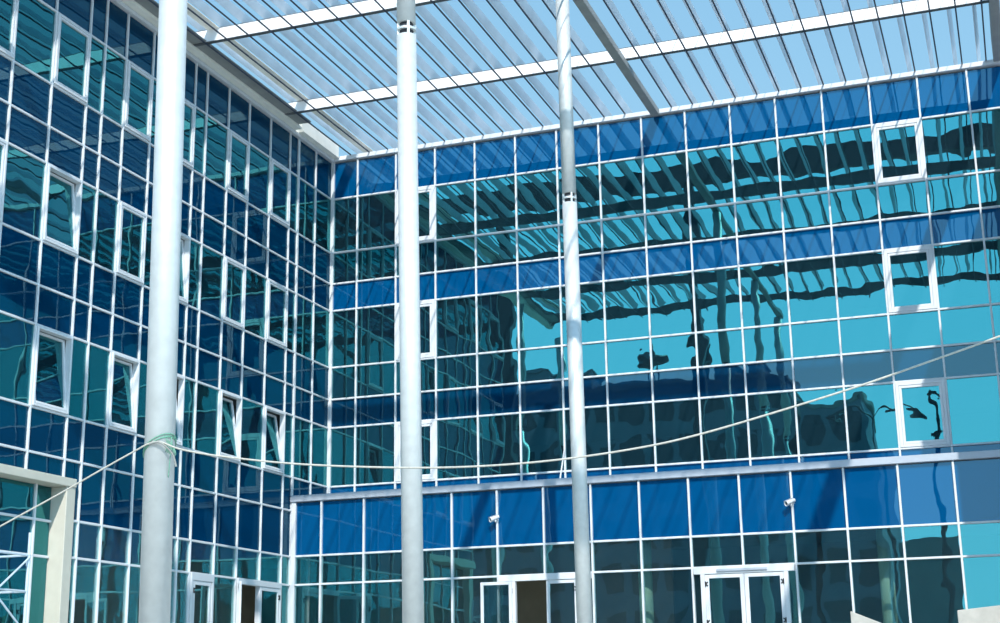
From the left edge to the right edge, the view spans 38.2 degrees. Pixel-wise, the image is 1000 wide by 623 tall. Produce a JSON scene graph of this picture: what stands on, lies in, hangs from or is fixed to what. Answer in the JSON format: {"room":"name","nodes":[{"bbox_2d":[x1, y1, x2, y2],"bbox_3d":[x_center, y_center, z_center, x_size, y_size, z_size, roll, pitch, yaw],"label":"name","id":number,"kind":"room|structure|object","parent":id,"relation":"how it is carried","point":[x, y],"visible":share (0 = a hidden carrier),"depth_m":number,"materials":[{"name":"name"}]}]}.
{"room":"office building courtyard","nodes":[
{"label":"office building courtyard","id":0,"kind":"room"},
{"bbox_2d":[50,171,183,240],"bbox_3d":[-10.501,-1.824,35.167,6.300,0.400,15.440,-6,-15,19],"label":"floor slab","id":1,"kind":"structure","parent":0,"point":[50,171],"depth_m":30.69,"materials":[{"name":"concrete"}]},
{"bbox_2d":[68,523,262,622],"bbox_3d":[-8.161,7.343,35.364,0.150,3.790,9.150,-6,-15,19],"label":"ground-floor windows","id":2,"kind":"structure","parent":0,"point":[111,587],"depth_m":34.13,"materials":[{"name":"teal glass"}]},
{"bbox_2d":[0,0,338,622],"bbox_3d":[-7.383,0.836,33.215,0.600,15.270,15.274,-6,-15,19],"label":"wall","id":3,"kind":"structure","parent":0,"point":[243,505],"depth_m":32.44,"materials":[{"name":"blue glass"}]},
{"bbox_2d":[0,139,7,220],"bbox_3d":[-9.769,-2.619,27.264,0.170,1.590,1.100,-6,-15,19],"label":"window","id":4,"kind":"structure","parent":3,"relation":"in","point":[3,144],"depth_m":27.73,"materials":[{"name":"white metal"}]},
{"bbox_2d":[0,0,18,58],"bbox_3d":[-9.822,-5.850,28.108,0.170,1.570,1.100,-6,-15,19],"label":"window","id":5,"kind":"structure","parent":3,"relation":"in","point":[8,8],"depth_m":28.37,"materials":[{"name":"teal glass"}]},
{"bbox_2d":[0,463,76,622],"bbox_3d":[-9.340,4.925,26.691,0.520,4.120,3.910,-6,-15,19],"label":"entrance recess","id":6,"kind":"object","parent":3,"relation":"attached to","point":[50,524],"visible":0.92,"depth_m":28.03,"materials":[{"name":"white metal"}]},
{"bbox_2d":[32,325,72,414],"bbox_3d":[-8.957,1.178,28.613,0.271,1.580,1.120,-6,-15,19],"label":"window","id":7,"kind":"structure","parent":3,"relation":"in","point":[53,359],"depth_m":28.72,"materials":[{"name":"blue glass"}]},
{"bbox_2d":[43,164,82,254],"bbox_3d":[-9.010,-2.058,29.459,0.272,1.590,1.120,-6,-15,19],"label":"window","id":8,"kind":"structure","parent":3,"relation":"in","point":[62,216],"depth_m":29.57,"materials":[{"name":"teal glass"}]},
{"bbox_2d":[53,13,91,102],"bbox_3d":[-9.014,-5.294,30.287,0.170,1.570,1.120,-6,-15,19],"label":"window","id":9,"kind":"structure","parent":3,"relation":"in","point":[73,43],"depth_m":30.30,"materials":[{"name":"teal glass"}]},
{"bbox_2d":[108,352,139,432],"bbox_3d":[-8.125,1.751,30.857,0.271,1.580,1.000,-6,-15,19],"label":"window","id":10,"kind":"structure","parent":3,"relation":"in","point":[124,384],"depth_m":30.98,"materials":[{"name":"white metal"}]},
{"bbox_2d":[116,202,146,283],"bbox_3d":[-8.130,-1.490,31.686,0.170,1.590,1.000,-6,-15,19],"label":"window","id":11,"kind":"structure","parent":3,"relation":"in","point":[132,222],"depth_m":31.71,"materials":[{"name":"teal glass"}]},
{"bbox_2d":[124,61,153,141],"bbox_3d":[-8.182,-4.721,32.531,0.170,1.570,1.000,-6,-15,19],"label":"window","id":12,"kind":"structure","parent":3,"relation":"in","point":[139,86],"depth_m":32.55,"materials":[{"name":"teal glass"}]},
{"bbox_2d":[175,375,184,445],"bbox_3d":[-7.539,2.183,32.547,0.346,1.580,0.980,-6,-15,19],"label":"window","id":13,"kind":"structure","parent":3,"relation":"in","point":[181,387],"depth_m":32.91,"materials":[{"name":"white metal"}]},
{"bbox_2d":[179,233,190,303],"bbox_3d":[-7.556,-1.056,33.380,0.272,1.590,0.980,-6,-15,19],"label":"window","id":14,"kind":"structure","parent":3,"relation":"in","point":[185,245],"depth_m":33.74,"materials":[{"name":"white metal"}]},
{"bbox_2d":[183,99,195,167],"bbox_3d":[-7.561,-4.293,34.208,0.170,1.570,0.980,-6,-15,19],"label":"window","id":15,"kind":"structure","parent":3,"relation":"in","point":[190,109],"depth_m":34.47,"materials":[{"name":"white metal"}]},
{"bbox_2d":[188,572,214,622],"bbox_3d":[-6.802,7.246,32.713,0.184,2.595,0.984,-6,-15,19],"label":"door","id":16,"kind":"structure","parent":3,"relation":"in","point":[203,579],"depth_m":33.01,"materials":[{"name":"white metal"}]},
{"bbox_2d":[219,391,242,461],"bbox_3d":[-6.652,2.795,34.941,0.346,1.580,0.990,-6,-15,19],"label":"window","id":17,"kind":"structure","parent":3,"relation":"in","point":[229,433],"depth_m":35.13,"materials":[{"name":"white metal"}]},
{"bbox_2d":[223,257,245,328],"bbox_3d":[-6.621,-0.450,35.758,0.170,1.590,0.990,-6,-15,19],"label":"window","id":18,"kind":"structure","parent":3,"relation":"in","point":[235,273],"depth_m":35.78,"materials":[{"name":"white metal"}]},
{"bbox_2d":[228,130,249,200],"bbox_3d":[-6.673,-3.681,36.602,0.170,1.570,0.990,-6,-15,19],"label":"window","id":19,"kind":"structure","parent":3,"relation":"in","point":[239,148],"depth_m":36.63,"materials":[{"name":"teal glass"}]},
{"bbox_2d":[236,578,281,622],"bbox_3d":[-5.977,7.768,34.761,0.527,2.595,3.008,-3,-15,8],"label":"door","id":20,"kind":"structure","parent":3,"relation":"in","point":[264,585],"depth_m":35.41,"materials":[{"name":"white metal"}]},
{"bbox_2d":[263,406,285,473],"bbox_3d":[-5.905,3.309,36.956,0.346,1.580,1.050,-6,-15,19],"label":"window","id":21,"kind":"structure","parent":3,"relation":"in","point":[274,442],"depth_m":37.16,"materials":[{"name":"white metal"}]},
{"bbox_2d":[267,279,287,347],"bbox_3d":[-5.874,0.064,37.773,0.170,1.590,1.050,-6,-15,19],"label":"window","id":22,"kind":"structure","parent":3,"relation":"in","point":[277,310],"depth_m":37.80,"materials":[{"name":"blue glass"}]},
{"bbox_2d":[270,159,290,225],"bbox_3d":[-5.926,-3.167,38.617,0.170,1.570,1.050,-6,-15,19],"label":"window","id":23,"kind":"structure","parent":3,"relation":"in","point":[280,193],"depth_m":38.65,"materials":[{"name":"blue glass"}]},
{"bbox_2d":[121,0,999,154],"bbox_3d":[-0.064,-8.157,28.836,18.700,0.776,24.900,-6,-15,19],"label":"slatted canopy roof","id":24,"kind":"structure","parent":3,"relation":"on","point":[199,43],"depth_m":35.83,"materials":[{"name":"white metal"}]},
{"bbox_2d":[380,539,675,622],"bbox_3d":[0.621,8.213,39.234,8.400,3.790,0.150,-6,-15,19],"label":"ground-floor windows","id":25,"kind":"structure","parent":0,"point":[617,594],"depth_m":39.28,"materials":[{"name":"teal glass"}]},
{"bbox_2d":[261,535,999,622],"bbox_3d":[3.332,3.744,44.174,25.400,14.850,0.290,-6,-15,19],"label":"wall","id":26,"kind":"structure","parent":0,"point":[936,590],"depth_m":40.95,"materials":[{"name":"glass"}]},
{"bbox_2d":[262,523,999,569],"bbox_3d":[2.268,6.239,40.307,25.400,0.500,6.300,-6,-15,19],"label":"window panes","id":27,"kind":"structure","parent":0,"point":[268,561],"depth_m":39.88,"materials":[{"name":"glass"}]},
{"bbox_2d":[289,450,999,622],"bbox_3d":[3.832,6.435,34.745,18.902,4.860,2.094,-6,-15,19],"label":"wall","id":28,"kind":"structure","parent":0,"point":[956,488],"depth_m":34.05,"materials":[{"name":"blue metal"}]},
{"bbox_2d":[488,514,499,522],"bbox_3d":[-0.154,5.071,35.369,0.272,0.202,0.149,4,-16,-19],"label":"security camera","id":29,"kind":"object","parent":28,"relation":"attached to","point":[495,517],"visible":1,"depth_m":35.34,"materials":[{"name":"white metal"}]},
{"bbox_2d":[480,572,591,622],"bbox_3d":[0.896,7.583,34.478,2.779,2.595,0.289,-5,-15,15],"label":"door","id":30,"kind":"structure","parent":28,"relation":"attached to","point":[569,577],"depth_m":34.73,"materials":[{"name":"white metal"}]},
{"bbox_2d":[560,451,564,477],"bbox_3d":[1.582,4.087,37.236,0.044,1.017,0.296,-14,-19,40],"label":"lath","id":31,"kind":"object","parent":28,"relation":"on","point":[563,451],"visible":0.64,"depth_m":37.27,"materials":[{"name":"white metal"}]},
{"bbox_2d":[693,563,794,622],"bbox_3d":[5.617,7.083,32.856,2.330,2.595,0.187,-6,-15,19],"label":"door","id":32,"kind":"structure","parent":28,"relation":"attached to","point":[744,572],"depth_m":33.02,"materials":[{"name":"white metal"}]},
{"bbox_2d":[784,498,795,506],"bbox_3d":[6.622,4.363,33.038,0.272,0.202,0.149,4,-16,-19],"label":"security camera","id":33,"kind":"object","parent":28,"relation":"attached to","point":[790,501],"visible":1,"depth_m":33.01,"materials":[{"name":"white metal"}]},
{"bbox_2d":[326,59,999,492],"bbox_3d":[4.135,-0.494,37.797,18.920,10.060,0.450,-6,-15,19],"label":"wall","id":34,"kind":"structure","parent":0,"point":[732,265],"depth_m":37.47,"materials":[{"name":"blue glass"}]},
{"bbox_2d":[395,420,434,481],"bbox_3d":[-2.262,3.777,38.970,1.150,1.580,0.170,-6,-15,19],"label":"window","id":35,"kind":"structure","parent":34,"relation":"in","point":[428,427],"depth_m":38.88,"materials":[{"name":"white metal"}]},
{"bbox_2d":[396,186,433,243],"bbox_3d":[-2.366,-2.690,40.660,1.150,1.570,0.170,-6,-15,19],"label":"window","id":36,"kind":"structure","parent":34,"relation":"in","point":[426,194],"depth_m":40.54,"materials":[{"name":"white metal"}]},
{"bbox_2d":[396,301,434,360],"bbox_3d":[-2.314,0.541,39.816,1.150,1.590,0.170,-6,-15,19],"label":"window","id":37,"kind":"structure","parent":34,"relation":"in","point":[427,309],"depth_m":39.70,"materials":[{"name":"white metal"}]},
{"bbox_2d":[873,119,924,183],"bbox_3d":[10.055,-4.006,36.392,1.150,1.570,0.170,-6,-15,19],"label":"window","id":38,"kind":"structure","parent":34,"relation":"in","point":[898,145],"depth_m":36.35,"materials":[{"name":"glass"}]},
{"bbox_2d":[884,246,936,312],"bbox_3d":[10.107,-0.775,35.548,1.150,1.590,0.170,-6,-15,19],"label":"window","id":39,"kind":"structure","parent":34,"relation":"in","point":[910,278],"depth_m":35.51,"materials":[{"name":"teal glass"}]},
{"bbox_2d":[895,379,949,447],"bbox_3d":[10.159,2.461,34.702,1.150,1.580,0.170,-6,-15,19],"label":"window","id":40,"kind":"structure","parent":34,"relation":"in","point":[921,405],"depth_m":34.66,"materials":[{"name":"teal glass"}]},
{"bbox_3d":[-0.511,7.268,24.789,31.000,1.650,37.000,-6,-15,19],"label":"floor","id":41,"kind":"structure","parent":0,"visible":0},
{"bbox_2d":[0,533,31,622],"bbox_3d":[-8.974,5.092,24.643,0.835,2.750,1.935,-6,-15,19],"label":"scaffold","id":42,"kind":"object","parent":41,"relation":"on","point":[27,561],"visible":1,"depth_m":25.40,"materials":[{"name":"white metal"}]},
{"bbox_2d":[138,0,187,622],"bbox_3d":[-3.550,-3.511,15.709,0.600,14.710,0.600,-7,-15,19],"label":"steel column","id":43,"kind":"structure","parent":41,"relation":"on","point":[162,353],"depth_m":14.67,"materials":[{"name":"white metal"}]},
{"bbox_2d":[143,433,176,477],"bbox_3d":[-3.392,1.452,14.407,0.344,0.445,0.326,-6,-15,19],"label":"twine","id":44,"kind":"object","parent":43,"relation":"attached to","point":[167,436],"visible":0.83,"depth_m":14.33,"materials":[{"name":"green fabric"}]},
{"bbox_2d":[0,335,999,526],"bbox_3d":[-0.445,1.277,13.221,13.407,2.427,0.121,-6,-15,19],"label":"rope","id":45,"kind":"object","parent":43,"relation":"attached to","point":[164,444],"visible":1,"depth_m":12.94,"materials":[{"name":"white fabric"}]},
{"bbox_2d":[397,0,423,622],"bbox_3d":[-1.369,-2.033,21.499,0.600,14.710,0.600,-7,-15,19],"label":"steel column","id":46,"kind":"structure","parent":41,"relation":"on","point":[408,205],"depth_m":20.82,"materials":[{"name":"white metal"}]},
{"bbox_2d":[423,551,424,622],"bbox_3d":[-2.099,7.643,36.906,0.415,3.800,0.415,-6,-15,19],"label":"column","id":47,"kind":"structure","parent":41,"relation":"on","point":[423,551],"depth_m":37.06,"materials":[{"name":"white metal"}]},
{"bbox_2d":[555,0,592,622],"bbox_3d":[1.476,-0.094,29.095,0.600,14.710,0.600,-6,-15,19],"label":"steel column","id":48,"kind":"structure","parent":41,"relation":"on","point":[569,199],"depth_m":28.88,"materials":[{"name":"white metal"}]},
{"bbox_2d":[637,540,653,622],"bbox_3d":[3.547,7.045,34.966,0.415,3.800,0.415,-6,-15,19],"label":"column","id":49,"kind":"structure","parent":41,"relation":"on","point":[649,604],"depth_m":34.96,"materials":[{"name":"teal glass"}]},
{"bbox_2d":[850,611,879,622],"bbox_3d":[7.991,6.874,29.799,1.360,1.380,0.300,-6,-15,19],"label":"concrete block","id":50,"kind":"object","parent":41,"relation":"on","point":[855,618],"visible":1,"depth_m":29.95,"materials":[{"name":"white concrete"}]},
{"bbox_2d":[876,528,897,622],"bbox_3d":[8.911,6.477,33.123,0.415,3.800,0.415,-6,-15,19],"label":"column","id":51,"kind":"structure","parent":41,"relation":"on","point":[883,536],"depth_m":33.09,"materials":[{"name":"teal glass"}]},
{"bbox_2d":[957,605,999,622],"bbox_3d":[10.216,6.585,29.048,1.830,1.489,0.300,-6,-15,19],"label":"concrete block","id":52,"kind":"object","parent":41,"relation":"on","point":[991,614],"visible":1,"depth_m":29.18,"materials":[{"name":"white concrete"}]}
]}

